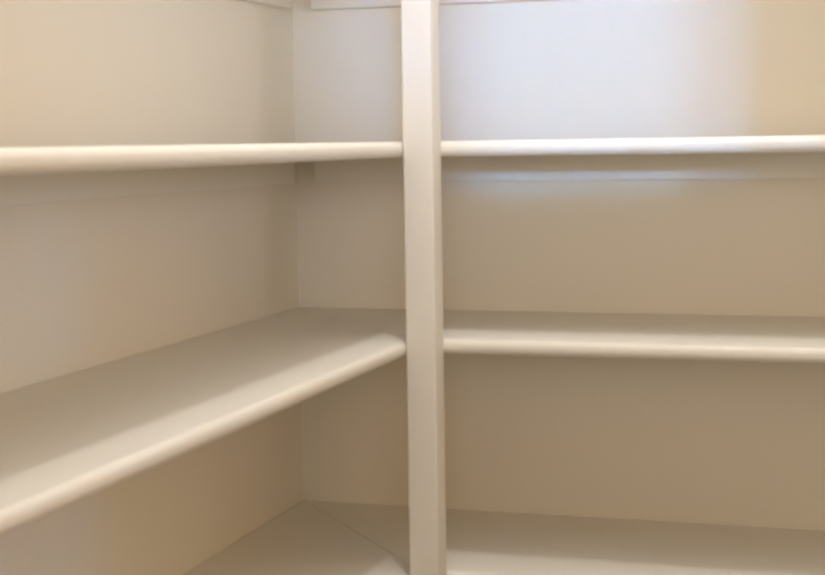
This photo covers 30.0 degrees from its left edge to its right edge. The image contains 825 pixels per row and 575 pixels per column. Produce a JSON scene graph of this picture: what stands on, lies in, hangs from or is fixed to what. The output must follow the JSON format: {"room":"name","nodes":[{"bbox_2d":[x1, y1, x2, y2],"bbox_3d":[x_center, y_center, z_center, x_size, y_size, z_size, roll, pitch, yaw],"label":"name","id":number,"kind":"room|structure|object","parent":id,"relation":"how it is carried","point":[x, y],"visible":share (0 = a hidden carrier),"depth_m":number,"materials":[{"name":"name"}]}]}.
{"room":"pantry","nodes":[
{"label":"pantry","id":0,"kind":"room"},
{"bbox_2d":[0,0,303,574],"bbox_3d":[-0.643,-0.018,1.138,0.100,2.740,2.950,1,6,17],"label":"wall","id":1,"kind":"structure","parent":0,"point":[84,284],"depth_m":1.95,"materials":[{"name":"paint"}]},
{"bbox_2d":[0,162,293,206],"bbox_3d":[-0.527,-0.075,1.305,0.018,0.040,2.248,1,6,17],"label":"cleat","id":2,"kind":"object","parent":1,"relation":"attached to","point":[26,189],"visible":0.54,"depth_m":1.87,"materials":[{"name":"paint"}]},
{"bbox_2d":[0,142,402,175],"bbox_3d":[-0.387,-0.106,1.284,0.296,0.020,2.299,1,6,17],"label":"shelf","id":3,"kind":"object","parent":1,"relation":"attached to","point":[13,160],"visible":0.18,"depth_m":1.35,"materials":[{"name":"paint"}]},
{"bbox_2d":[0,307,405,535],"bbox_3d":[-0.383,0.152,1.309,0.296,0.020,2.299,1,6,17],"label":"shelf","id":4,"kind":"object","parent":1,"relation":"attached to","point":[65,440],"visible":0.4,"depth_m":1.58,"materials":[{"name":"paint"}]},
{"bbox_2d":[240,0,290,8],"bbox_3d":[-0.531,-0.340,1.280,0.018,0.040,2.248,1,6,17],"label":"cleat","id":5,"kind":"object","parent":1,"relation":"attached to","point":[282,4],"visible":1,"depth_m":2.29,"materials":[{"name":"paint"}]},
{"bbox_2d":[184,501,409,574],"bbox_3d":[-0.378,0.463,1.338,0.296,0.020,2.298,1,6,17],"label":"shelf","id":6,"kind":"object","parent":1,"relation":"attached to","point":[302,540],"visible":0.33,"depth_m":2.16,"materials":[{"name":"paint"}]},
{"bbox_2d":[292,0,824,530],"bbox_3d":[0.810,-0.138,2.168,2.050,2.740,0.100,1,6,17],"label":"wall","id":7,"kind":"structure","parent":0,"point":[732,443],"depth_m":2.30,"materials":[{"name":"paint"}]},
{"bbox_2d":[311,0,541,9],"bbox_3d":[0.757,-0.437,2.093,1.912,0.040,0.018,1,6,17],"label":"cleat","id":8,"kind":"object","parent":7,"relation":"attached to","point":[315,4],"visible":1,"depth_m":2.35,"materials":[{"name":"paint"}]},
{"bbox_2d":[300,307,824,363],"bbox_3d":[0.700,0.070,1.993,1.948,0.020,0.336,1,6,17],"label":"shelf","id":9,"kind":"object","parent":7,"relation":"attached to","point":[783,339],"visible":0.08,"depth_m":2.04,"materials":[{"name":"paint"}]},
{"bbox_2d":[305,500,824,574],"bbox_3d":[0.705,0.381,2.022,1.947,0.020,0.336,1,6,17],"label":"shelf","id":10,"kind":"object","parent":7,"relation":"attached to","point":[477,542],"visible":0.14,"depth_m":2.18,"materials":[{"name":"paint"}]},
{"bbox_2d":[314,152,824,181],"bbox_3d":[0.761,-0.172,2.118,1.912,0.040,0.018,1,6,17],"label":"cleat","id":11,"kind":"object","parent":7,"relation":"attached to","point":[767,165],"visible":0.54,"depth_m":2.26,"materials":[{"name":"paint"}]},
{"bbox_2d":[441,135,824,156],"bbox_3d":[0.696,-0.188,1.968,1.948,0.020,0.336,1,6,17],"label":"shelf","id":12,"kind":"object","parent":7,"relation":"attached to","point":[796,143],"visible":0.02,"depth_m":1.93,"materials":[{"name":"paint"}]},
{"bbox_3d":[0.357,1.400,0.963,2.150,0.080,2.950,1,6,17],"label":"floor","id":13,"kind":"structure","parent":0,"visible":0},
{"bbox_2d":[401,0,446,574],"bbox_3d":[0.013,-0.109,1.993,0.040,2.740,0.040,1,6,17],"label":"post","id":14,"kind":"object","parent":13,"relation":"on","point":[419,18],"visible":1,"depth_m":1.99,"materials":[{"name":"paint"}]}
]}

